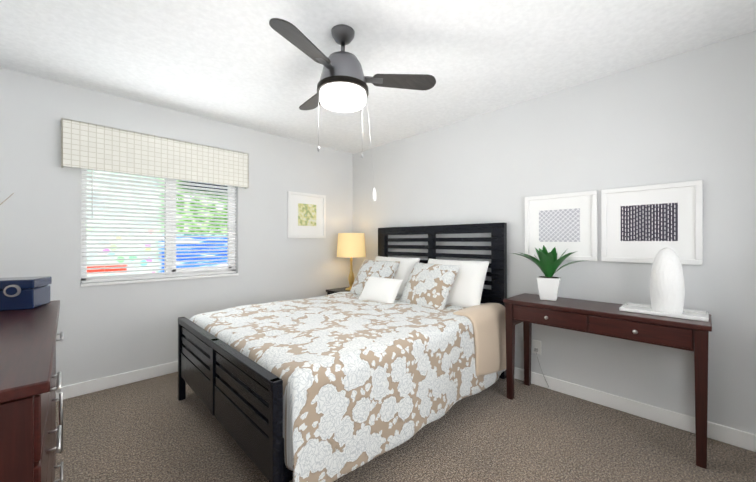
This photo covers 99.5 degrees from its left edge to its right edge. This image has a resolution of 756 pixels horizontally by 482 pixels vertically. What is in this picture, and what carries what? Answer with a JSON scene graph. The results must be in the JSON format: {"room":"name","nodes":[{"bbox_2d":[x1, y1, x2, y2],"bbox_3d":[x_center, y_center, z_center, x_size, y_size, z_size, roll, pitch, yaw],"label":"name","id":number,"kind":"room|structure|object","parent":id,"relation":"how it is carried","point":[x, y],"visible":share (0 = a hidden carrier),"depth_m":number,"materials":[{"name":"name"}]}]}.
{"room":"bedroom","nodes":[
{"label":"bedroom","id":0,"kind":"room"},
{"bbox_2d":[0,68,352,386],"bbox_3d":[-1.632,0.002,3.339,3.420,2.440,0.140,0,0,-44],"label":"wall","id":1,"kind":"structure","parent":0,"point":[111,330],"depth_m":2.78,"materials":[{"name":"paint"}]},
{"bbox_2d":[56,361,177,400],"bbox_3d":[-1.578,1.172,3.283,3.360,0.100,0.013,0,0,-44],"label":"baseboard","id":2,"kind":"structure","parent":1,"relation":"attached to","point":[95,385],"depth_m":2.68,"materials":[{"name":"white"}]},
{"bbox_2d":[61,118,248,188],"bbox_3d":[-1.901,-0.744,2.921,1.410,0.360,0.083,0,0,-44],"label":"window valance","id":3,"kind":"object","parent":1,"relation":"attached to","point":[84,145],"visible":1,"depth_m":2.77,"materials":[{"name":"beige fabric"}]},
{"bbox_2d":[80,168,238,286],"bbox_3d":[-1.961,-0.238,3.004,1.224,1.202,0.153,0,0,-44],"label":"window","id":4,"kind":"structure","parent":1,"relation":"in","point":[134,281],"depth_m":3.01,"materials":[{"name":"white plastic"}]},
{"bbox_2d":[81,168,235,282],"bbox_3d":[-1.944,-0.249,2.987,1.208,1.172,0.053,0,0,-44],"label":"window blinds","id":5,"kind":"object","parent":4,"relation":"attached to","point":[92,181],"visible":0.75,"depth_m":2.90,"materials":[{"name":"white plastic"}]},
{"bbox_2d":[287,191,325,237],"bbox_3d":[-0.873,-0.312,3.958,0.530,0.550,0.026,0,0,-44],"label":"picture","id":6,"kind":"object","parent":1,"relation":"attached to","point":[306,215],"visible":0.96,"depth_m":3.94,"materials":[{"name":"white paper"}]},
{"bbox_2d":[0,0,755,153],"bbox_3d":[-0.121,-1.270,1.783,3.700,0.100,4.480,0,0,-44],"label":"ceiling","id":7,"kind":"structure","parent":0,"point":[242,63],"depth_m":2.04,"materials":[{"name":"paint"}]},
{"bbox_2d":[269,18,435,200],"bbox_3d":[-0.295,-0.727,1.909,0.976,0.984,0.916,0,0,-44],"label":"ceiling fan","id":8,"kind":"object","parent":7,"relation":"hanging from","point":[342,86],"visible":1,"depth_m":1.79,"materials":[{"name":"grey metal"}]},
{"bbox_2d":[55,372,755,481],"bbox_3d":[-0.121,1.270,1.780,3.700,0.100,4.480,0,0,-44],"label":"floor","id":9,"kind":"structure","parent":0,"point":[154,429],"depth_m":1.90,"materials":[{"name":"carpet"}]},
{"bbox_2d":[0,300,63,481],"bbox_3d":[-1.335,0.759,0.985,0.519,0.920,1.312,0,0,-44],"label":"dresser","id":10,"kind":"object","parent":9,"relation":"on","point":[31,445],"visible":1,"depth_m":0.76,"materials":[{"name":"brown wood"}]},
{"bbox_2d":[0,276,51,310],"bbox_3d":[-1.637,0.233,1.421,0.221,0.130,0.168,0,0,-24],"label":"box","id":11,"kind":"object","parent":10,"relation":"on","point":[19,293],"visible":1,"depth_m":1.39,"materials":[{"name":"blue cardboard"}]},
{"bbox_2d":[326,287,349,294],"bbox_3d":[-0.340,0.923,4.075,0.480,0.600,0.500,0,0,-44],"label":"nightstand","id":12,"kind":"object","parent":9,"relation":"on","point":[332,291],"visible":0.04,"depth_m":4.04,"materials":[{"name":"brown wood"}]},
{"bbox_2d":[337,233,365,290],"bbox_3d":[-0.340,0.262,4.076,0.370,0.720,0.370,0,0,-44],"label":"lamp","id":13,"kind":"object","parent":12,"relation":"on","point":[350,245],"visible":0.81,"depth_m":3.93,"materials":[{"name":"beige fabric"}]},
{"bbox_2d":[178,222,506,481],"bbox_3d":[-0.193,0.528,2.663,2.215,1.385,1.776,0,0,-44],"label":"bed","id":14,"kind":"object","parent":9,"relation":"on","point":[386,353],"visible":1,"depth_m":1.96,"materials":[{"name":"white"}]},
{"bbox_2d":[453,303,505,375],"bbox_3d":[0.859,0.812,2.608,0.580,0.558,0.233,0,0,-44],"label":"blanket","id":15,"kind":"object","parent":14,"relation":"on","point":[487,321],"depth_m":2.47,"materials":[{"name":"beige fabric"}]},
{"bbox_2d":[503,293,711,468],"bbox_3d":[1.506,0.835,2.223,0.428,0.770,1.124,0,0,-44],"label":"console table","id":16,"kind":"object","parent":9,"relation":"on","point":[593,317],"visible":1,"depth_m":2.01,"materials":[{"name":"brown wood"}]},
{"bbox_2d":[512,245,583,300],"bbox_3d":[1.283,0.239,2.442,0.404,0.421,0.504,0,0,-44],"label":"potted plant","id":17,"kind":"object","parent":16,"relation":"on","point":[548,265],"visible":0.98,"depth_m":2.41,"materials":[{"name":"green plant"}]},
{"bbox_2d":[619,303,708,321],"bbox_3d":[1.778,0.438,1.999,0.240,0.022,0.400,0,0,-44],"label":"tray","id":18,"kind":"object","parent":16,"relation":"on","point":[697,315],"visible":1,"depth_m":1.95,"materials":[{"name":"white ceramic"}]},
{"bbox_2d":[650,247,684,313],"bbox_3d":[1.792,0.240,1.985,0.162,0.400,0.162,0,0,-44],"label":"vase","id":19,"kind":"object","parent":18,"relation":"on","point":[667,289],"visible":0.98,"depth_m":1.93,"materials":[{"name":"white ceramic"}]},
{"bbox_2d":[353,31,755,433],"bbox_3d":[1.157,0.001,3.021,0.140,2.440,4.480,0,0,-44],"label":"wall","id":20,"kind":"structure","parent":0,"point":[687,116],"depth_m":2.32,"materials":[{"name":"paint"}]},
{"bbox_2d":[532,339,548,386],"bbox_3d":[1.361,1.023,2.684,0.031,0.358,0.138,0,0,-44],"label":"electrical outlet","id":21,"kind":"object","parent":20,"relation":"attached to","point":[536,346],"visible":0.98,"depth_m":2.71,"materials":[{"name":"white plastic"}]},
{"bbox_2d":[525,190,597,260],"bbox_3d":[1.460,-0.114,2.587,0.026,0.530,0.525,0,0,-44],"label":"picture","id":22,"kind":"object","parent":20,"relation":"attached to","point":[563,223],"visible":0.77,"depth_m":2.56,"materials":[{"name":"white paper"}]},
{"bbox_2d":[514,367,755,451],"bbox_3d":[1.102,1.171,2.966,0.013,0.100,4.200,0,0,-44],"label":"baseboard","id":23,"kind":"structure","parent":20,"relation":"attached to","point":[733,436],"depth_m":2.20,"materials":[{"name":"white"}]},
{"bbox_2d":[601,180,702,264],"bbox_3d":[1.845,-0.115,2.189,0.026,0.530,0.527,0,0,-44],"label":"picture","id":24,"kind":"object","parent":20,"relation":"attached to","point":[644,224],"visible":0.96,"depth_m":2.17,"materials":[{"name":"white paper"}]},
{"label":"outside","id":25,"kind":"structure","parent":0,"visible":0},
{"bbox_2d":[87,170,226,276],"bbox_3d":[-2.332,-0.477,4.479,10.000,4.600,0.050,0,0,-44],"label":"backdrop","id":26,"kind":"structure","parent":25,"point":[121,265],"depth_m":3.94,"materials":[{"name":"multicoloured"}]}
]}

